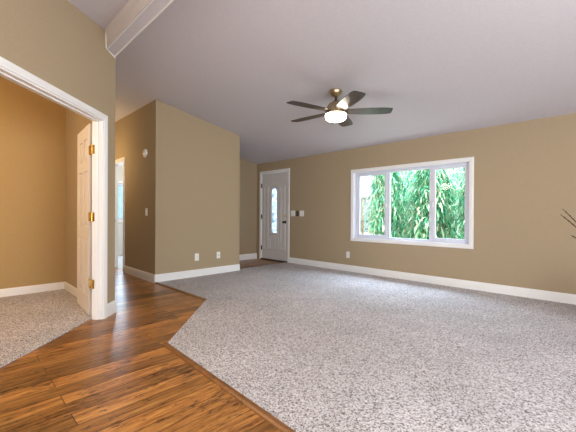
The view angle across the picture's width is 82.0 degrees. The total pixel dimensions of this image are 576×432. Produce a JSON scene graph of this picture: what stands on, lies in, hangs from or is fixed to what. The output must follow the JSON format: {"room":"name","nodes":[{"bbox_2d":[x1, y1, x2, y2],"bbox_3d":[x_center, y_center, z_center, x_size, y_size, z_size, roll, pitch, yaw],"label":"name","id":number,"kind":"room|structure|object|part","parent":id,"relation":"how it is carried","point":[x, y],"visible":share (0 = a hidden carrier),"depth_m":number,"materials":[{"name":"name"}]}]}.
{"room":"living room","nodes":[
{"label":"living room","id":0,"kind":"room"},
{"bbox_2d":[0,76,65,288],"bbox_3d":[-4.626,-0.450,3.210,0.100,2.963,4.167,0,0,45],"label":"wall","id":1,"kind":"structure","parent":0,"point":[32,126],"depth_m":4.38,"materials":[{"name":"beige paint"}]},
{"bbox_2d":[0,282,64,296],"bbox_3d":[-4.574,0.975,3.191,0.016,0.112,4.117,0,0,45],"label":"baseboard","id":2,"kind":"structure","parent":1,"relation":"attached to","point":[6,292],"depth_m":4.38,"materials":[{"name":"white paint"}]},
{"bbox_2d":[0,0,115,303],"bbox_3d":[-1.911,-0.434,1.712,0.102,2.965,3.750,0,0,0],"label":"wall","id":3,"kind":"structure","parent":0,"point":[54,41],"depth_m":2.81,"materials":[{"name":"beige paint"}]},
{"bbox_2d":[0,56,107,319],"bbox_3d":[-1.911,0.009,2.583,0.122,2.075,1.659,0,0,0],"label":"door frame","id":4,"kind":"structure","parent":3,"relation":"attached to","point":[9,71],"depth_m":3.34,"materials":[{"name":"white paint"}]},
{"bbox_2d":[77,123,94,314],"bbox_3d":[-2.209,0.034,3.616,0.048,1.975,0.785,0,0,-41],"label":"door","id":5,"kind":"structure","parent":3,"relation":"in","point":[85,148],"depth_m":3.57,"materials":[{"name":"white paint"}]},
{"bbox_3d":[-2.335,-0.699,3.760,0.027,0.244,0.179,0,0,-41],"label":"panel","id":6,"kind":"part","parent":5,"relation":"part of","materials":[{"name":"white paint"}]},
{"bbox_3d":[-2.338,-0.184,3.761,0.027,0.594,0.179,0,0,-41],"label":"panel","id":7,"kind":"part","parent":5,"relation":"part of","materials":[{"name":"white paint"}]},
{"bbox_3d":[-2.341,0.536,3.764,0.027,0.594,0.179,0,0,-41],"label":"panel","id":8,"kind":"part","parent":5,"relation":"part of","materials":[{"name":"white paint"}]},
{"bbox_3d":[-2.157,-0.698,3.557,0.027,0.244,0.179,0,0,-41],"label":"panel","id":9,"kind":"part","parent":5,"relation":"part of","materials":[{"name":"white paint"}]},
{"bbox_3d":[-2.159,-0.183,3.559,0.027,0.594,0.179,0,0,-41],"label":"panel","id":10,"kind":"part","parent":5,"relation":"part of","materials":[{"name":"white paint"}]},
{"bbox_3d":[-2.163,0.537,3.561,0.027,0.594,0.179,0,0,-41],"label":"panel","id":11,"kind":"part","parent":5,"relation":"part of","materials":[{"name":"white paint"}]},
{"bbox_2d":[65,108,91,287],"bbox_3d":[-3.461,-0.486,5.072,4.343,3.034,0.120,0,0,45],"label":"wall","id":12,"kind":"structure","parent":0,"point":[75,123],"depth_m":4.42,"materials":[{"name":"beige paint"}]},
{"bbox_2d":[64,282,115,316],"bbox_3d":[-3.383,0.966,4.992,4.382,0.132,0.152,0,0,45],"label":"baseboard","id":13,"kind":"structure","parent":12,"relation":"attached to","point":[111,307],"depth_m":3.58,"materials":[{"name":"white paint"}]},
{"bbox_2d":[68,0,128,29],"bbox_3d":[-1.809,-1.570,0.468,8.750,0.858,4.220,0,0,45],"label":"ceiling","id":14,"kind":"structure","parent":0,"point":[102,12],"depth_m":2.98,"materials":[{"name":"paint"}]},
{"bbox_2d":[115,255,122,269],"bbox_3d":[-3.140,1.023,7.645,2.800,0.006,1.930,0,0,45],"label":"floor","id":15,"kind":"structure","parent":0,"point":[120,258],"depth_m":7.25,"materials":[{"name":"white"}]},
{"bbox_2d":[118,165,122,255],"bbox_3d":[-4.163,-0.207,8.678,0.120,2.450,2.000,0,0,45],"label":"wall","id":16,"kind":"structure","parent":0,"point":[120,167],"depth_m":8.47,"materials":[{"name":"paint"}]},
{"bbox_2d":[118,181,122,222],"bbox_3d":[-4.261,-0.363,8.543,0.108,1.080,1.050,0,0,45],"label":"window","id":17,"kind":"structure","parent":16,"relation":"in","point":[120,183],"depth_m":8.53,"materials":[{"name":"clear glass"}]},
{"bbox_2d":[115,101,152,272],"bbox_3d":[-3.485,-0.403,6.624,3.928,2.860,0.125,0,0,45],"label":"wall","id":18,"kind":"structure","parent":0,"point":[133,132],"depth_m":5.61,"materials":[{"name":"beige paint"}]},
{"bbox_2d":[115,157,124,272],"bbox_3d":[-3.221,-0.023,6.352,0.806,2.103,0.146,0,0,45],"label":"door frame","id":19,"kind":"structure","parent":18,"relation":"attached to","point":[121,161],"depth_m":6.60,"materials":[{"name":"white paint"}]},
{"bbox_2d":[124,265,155,282],"bbox_3d":[-2.515,0.969,5.565,1.316,0.132,0.016,0,0,45],"label":"baseboard","id":20,"kind":"structure","parent":18,"relation":"attached to","point":[137,273],"depth_m":5.48,"materials":[{"name":"white paint"}]},
{"bbox_2d":[143,149,146,157],"bbox_3d":[-2.325,-1.016,5.366,0.138,0.144,0.037,0,0,45],"label":"fire alarm","id":21,"kind":"object","parent":18,"relation":"attached to","point":[144,150],"visible":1,"depth_m":5.34,"materials":[{"name":"white plastic"}]},
{"bbox_2d":[0,258,281,431],"bbox_3d":[-1.531,1.107,3.049,11.950,0.120,8.291,0,0,45],"label":"floor","id":22,"kind":"structure","parent":0,"point":[114,373],"depth_m":2.10,"materials":[{"name":"laminate"}]},
{"bbox_2d":[155,282,205,300],"bbox_3d":[-1.530,1.034,4.614,1.450,0.017,0.045,0,0,45],"label":"trim","id":23,"kind":"structure","parent":22,"relation":"on","point":[166,286],"depth_m":4.50,"materials":[{"name":"brown wood"}]},
{"bbox_2d":[162,342,295,431],"bbox_3d":[0.766,1.056,0.795,0.045,0.017,5.220,0,0,-43],"label":"trim","id":24,"kind":"structure","parent":22,"relation":"on","point":[261,412],"depth_m":1.95,"materials":[{"name":"brown wood"}]},
{"bbox_2d":[0,262,575,431],"bbox_3d":[-0.257,1.050,1.812,8.100,0.014,8.221,0,0,45],"label":"floor","id":25,"kind":"structure","parent":22,"relation":"on","point":[318,349],"depth_m":2.66,"materials":[{"name":"grey carpet"}]},
{"bbox_2d":[560,209,575,238],"bbox_3d":[2.898,0.318,2.984,0.792,1.473,0.249,0,0,14],"label":"plant","id":26,"kind":"object","parent":25,"relation":"on","point":[563,209],"visible":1,"depth_m":3.04,"materials":[{"name":"plant"}]},
{"bbox_2d":[152,99,239,274],"bbox_3d":[-1.899,-0.394,6.102,1.177,2.860,1.610,0,0,45],"label":"wall","id":27,"kind":"structure","parent":0,"point":[196,161],"depth_m":5.56,"materials":[{"name":"beige paint"}]},
{"bbox_2d":[154,264,239,281],"bbox_3d":[-1.487,0.973,5.681,0.016,0.132,1.626,0,0,45],"label":"baseboard","id":28,"kind":"structure","parent":27,"relation":"attached to","point":[222,269],"depth_m":5.59,"materials":[{"name":"white paint"}]},
{"bbox_2d":[195,253,198,260],"bbox_3d":[-1.547,0.697,5.622,0.012,0.122,0.076,0,0,45],"label":"wall outlet","id":29,"kind":"object","parent":27,"relation":"attached to","point":[196,254],"visible":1,"depth_m":5.62,"materials":[{"name":"white plastic"}]},
{"bbox_2d":[239,158,256,254],"bbox_3d":[-1.294,-0.251,7.625,0.100,2.571,1.408,0,0,45],"label":"wall","id":30,"kind":"structure","parent":0,"point":[248,170],"depth_m":7.90,"materials":[{"name":"beige paint"}]},
{"bbox_2d":[239,253,256,259],"bbox_3d":[-1.258,0.969,7.588,0.016,0.132,1.408,0,0,45],"label":"baseboard","id":31,"kind":"structure","parent":30,"relation":"attached to","point":[252,255],"depth_m":7.88,"materials":[{"name":"white paint"}]},
{"bbox_2d":[115,0,575,163],"bbox_3d":[0.367,-1.646,4.237,10.950,0.855,4.201,0,0,45],"label":"ceiling","id":32,"kind":"structure","parent":0,"point":[234,66],"depth_m":3.61,"materials":[{"name":"paint"}]},
{"bbox_2d":[105,0,173,58],"bbox_3d":[0.379,-1.841,1.259,6.449,0.316,0.152,0,0,45],"label":"beam","id":33,"kind":"structure","parent":32,"relation":"attached to","point":[135,16],"depth_m":3.00,"materials":[{"name":"paint"}]},
{"bbox_3d":[0.372,-1.806,1.181,6.350,0.186,0.030,0,0,45],"label":"crown moulding","id":34,"kind":"part","parent":33,"relation":"part of","materials":[{"name":"beige paint"}]},
{"bbox_2d":[287,88,392,126],"bbox_3d":[0.568,-1.385,4.188,1.310,0.385,1.344,0,0,45],"label":"ceiling fan","id":35,"kind":"object","parent":32,"relation":"hanging from","point":[335,111],"visible":1,"depth_m":4.08,"materials":[{"name":"brown wood"}]},
{"bbox_3d":[0.296,-1.313,4.431,0.577,0.007,0.184,0,8,41],"label":"blade","id":36,"kind":"part","parent":35,"relation":"part of","materials":[{"name":"brown wood"}]},
{"bbox_3d":[0.258,-1.312,3.958,0.577,0.007,0.184,0,8,-31],"label":"blade","id":37,"kind":"part","parent":35,"relation":"part of","materials":[{"name":"brown wood"}]},
{"bbox_3d":[0.602,-1.235,4.169,0.264,0.085,0.264,0,0,45],"label":"lamp shade","id":38,"kind":"part","parent":35,"relation":"part of","materials":[{"name":"white glass"}]},
{"bbox_3d":[0.758,-1.311,4.541,0.184,0.007,0.577,-8,-3,22],"label":"blade","id":39,"kind":"part","parent":35,"relation":"part of","materials":[{"name":"brown wood"}]},
{"bbox_3d":[0.696,-1.310,3.776,0.184,0.007,0.577,8,-2,-13],"label":"blade","id":40,"kind":"part","parent":35,"relation":"part of","materials":[{"name":"brown wood"}]},
{"bbox_3d":[1.005,-1.309,4.136,0.577,0.007,0.184,0,-7,5],"label":"blade","id":41,"kind":"part","parent":35,"relation":"part of","materials":[{"name":"brown wood"}]},
{"bbox_2d":[257,113,575,294],"bbox_3d":[2.437,-0.038,5.029,9.099,2.438,0.140,0,0,45],"label":"wall","id":42,"kind":"structure","parent":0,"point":[525,171],"depth_m":4.62,"materials":[{"name":"beige paint"}]},
{"bbox_2d":[259,168,289,262],"bbox_3d":[-0.297,-0.010,7.678,1.004,2.099,0.207,0,0,45],"label":"door","id":43,"kind":"structure","parent":42,"relation":"attached to","point":[274,223],"depth_m":7.66,"materials":[{"name":"white paint"}]},
{"bbox_3d":[-0.521,0.043,7.856,0.170,1.470,0.010,0,0,45],"label":"panel moulding","id":44,"kind":"part","parent":43,"relation":"part of","materials":[{"name":"grey paint"}]},
{"bbox_3d":[-0.322,0.632,7.659,0.318,0.295,0.010,0,0,45],"label":"panel moulding","id":45,"kind":"part","parent":43,"relation":"part of","materials":[{"name":"grey paint"}]},
{"bbox_3d":[-0.319,-0.128,7.655,0.253,1.123,0.015,0,0,45],"label":"light frame","id":46,"kind":"part","parent":43,"relation":"part of","materials":[{"name":"clear glass"}]},
{"bbox_2d":[272,188,276,232],"bbox_3d":[-0.300,-0.131,7.674,0.200,1.060,0.006,0,0,45],"label":"glass light","id":47,"kind":"object","parent":43,"relation":"attached to","point":[274,190],"depth_m":7.68,"materials":[{"name":"glass"}]},
{"bbox_3d":[-0.117,0.046,7.457,0.170,1.470,0.010,0,0,45],"label":"panel moulding","id":48,"kind":"part","parent":43,"relation":"part of","materials":[{"name":"grey paint"}]},
{"bbox_2d":[350,157,473,248],"bbox_3d":[1.955,-0.192,5.492,2.073,1.319,0.158,0,0,45],"label":"window","id":49,"kind":"structure","parent":42,"relation":"attached to","point":[467,163],"depth_m":5.26,"materials":[{"name":"white paint"}]},
{"bbox_3d":[1.509,-0.192,5.954,0.590,1.133,0.032,0,0,45],"label":"sash","id":50,"kind":"part","parent":49,"relation":"part of","materials":[{"name":"clear glass"}]},
{"bbox_3d":[2.451,-0.185,5.024,0.508,1.133,0.032,0,0,45],"label":"sash","id":51,"kind":"part","parent":49,"relation":"part of","materials":[{"name":"clear glass"}]},
{"bbox_2d":[289,257,575,304],"bbox_3d":[2.767,0.997,4.592,7.703,0.132,0.016,0,0,45],"label":"baseboard","id":52,"kind":"structure","parent":42,"relation":"attached to","point":[567,298],"depth_m":4.90,"materials":[{"name":"white paint"}]},
{"label":"outside","id":53,"kind":"structure","parent":0,"visible":0},
{"bbox_3d":[12.376,1.492,19.664,50.000,0.150,34.619,0,0,45],"label":"ground","id":54,"kind":"structure","parent":53,"visible":0},
{"bbox_2d":[360,178,373,233],"bbox_3d":[2.448,0.101,10.259,1.298,2.593,1.306,0,0,45],"label":"leafy shrub","id":55,"kind":"object","parent":54,"relation":"on","point":[363,217],"visible":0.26,"depth_m":10.17,"materials":[{"name":"green plant"}]},
{"bbox_3d":[2.297,0.198,10.257,0.119,2.393,0.039,0,0,1],"label":"stem","id":56,"kind":"part","parent":55,"relation":"part of","materials":[{"name":"green plant"}]},
{"bbox_2d":[363,172,410,237],"bbox_3d":[2.212,0.029,7.309,1.237,2.750,1.185,0,0,45],"label":"leafy shrub","id":57,"kind":"object","parent":54,"relation":"on","point":[378,185],"visible":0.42,"depth_m":7.13,"materials":[{"name":"green plant"}]},
{"bbox_3d":[2.051,0.137,7.237,0.089,2.531,0.171,0,0,45],"label":"stem","id":58,"kind":"part","parent":57,"relation":"part of","materials":[{"name":"green plant"}]},
{"bbox_2d":[381,171,417,237],"bbox_3d":[2.892,-0.148,8.683,1.297,3.102,1.282,0,0,8],"label":"leafy shrub","id":59,"kind":"object","parent":54,"relation":"on","point":[406,172],"visible":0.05,"depth_m":8.46,"materials":[{"name":"green plant"}]},
{"bbox_2d":[360,172,462,233],"bbox_3d":[9.363,-1.026,29.402,12.800,4.800,8.200,0,0,45],"label":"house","id":60,"kind":"structure","parent":54,"relation":"on","point":[363,182],"depth_m":27.44,"materials":[{"name":"white"}]},
{"bbox_2d":[403,169,461,238],"bbox_3d":[2.859,-0.025,6.646,1.228,2.868,1.230,0,0,45],"label":"leafy shrub","id":61,"kind":"object","parent":54,"relation":"on","point":[422,177],"visible":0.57,"depth_m":6.44,"materials":[{"name":"green plant"}]},
{"bbox_2d":[422,168,464,237],"bbox_3d":[3.707,-0.144,7.899,1.318,3.109,1.369,0,0,5],"label":"leafy shrub","id":62,"kind":"object","parent":54,"relation":"on","point":[456,169],"visible":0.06,"depth_m":7.69,"materials":[{"name":"green plant"}]},
{"bbox_2d":[450,168,464,238],"bbox_3d":[3.567,-0.015,5.994,1.215,2.858,1.208,0,0,27],"label":"leafy shrub","id":63,"kind":"object","parent":54,"relation":"on","point":[461,199],"visible":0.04,"depth_m":6.06,"materials":[{"name":"green plant"}]}
]}

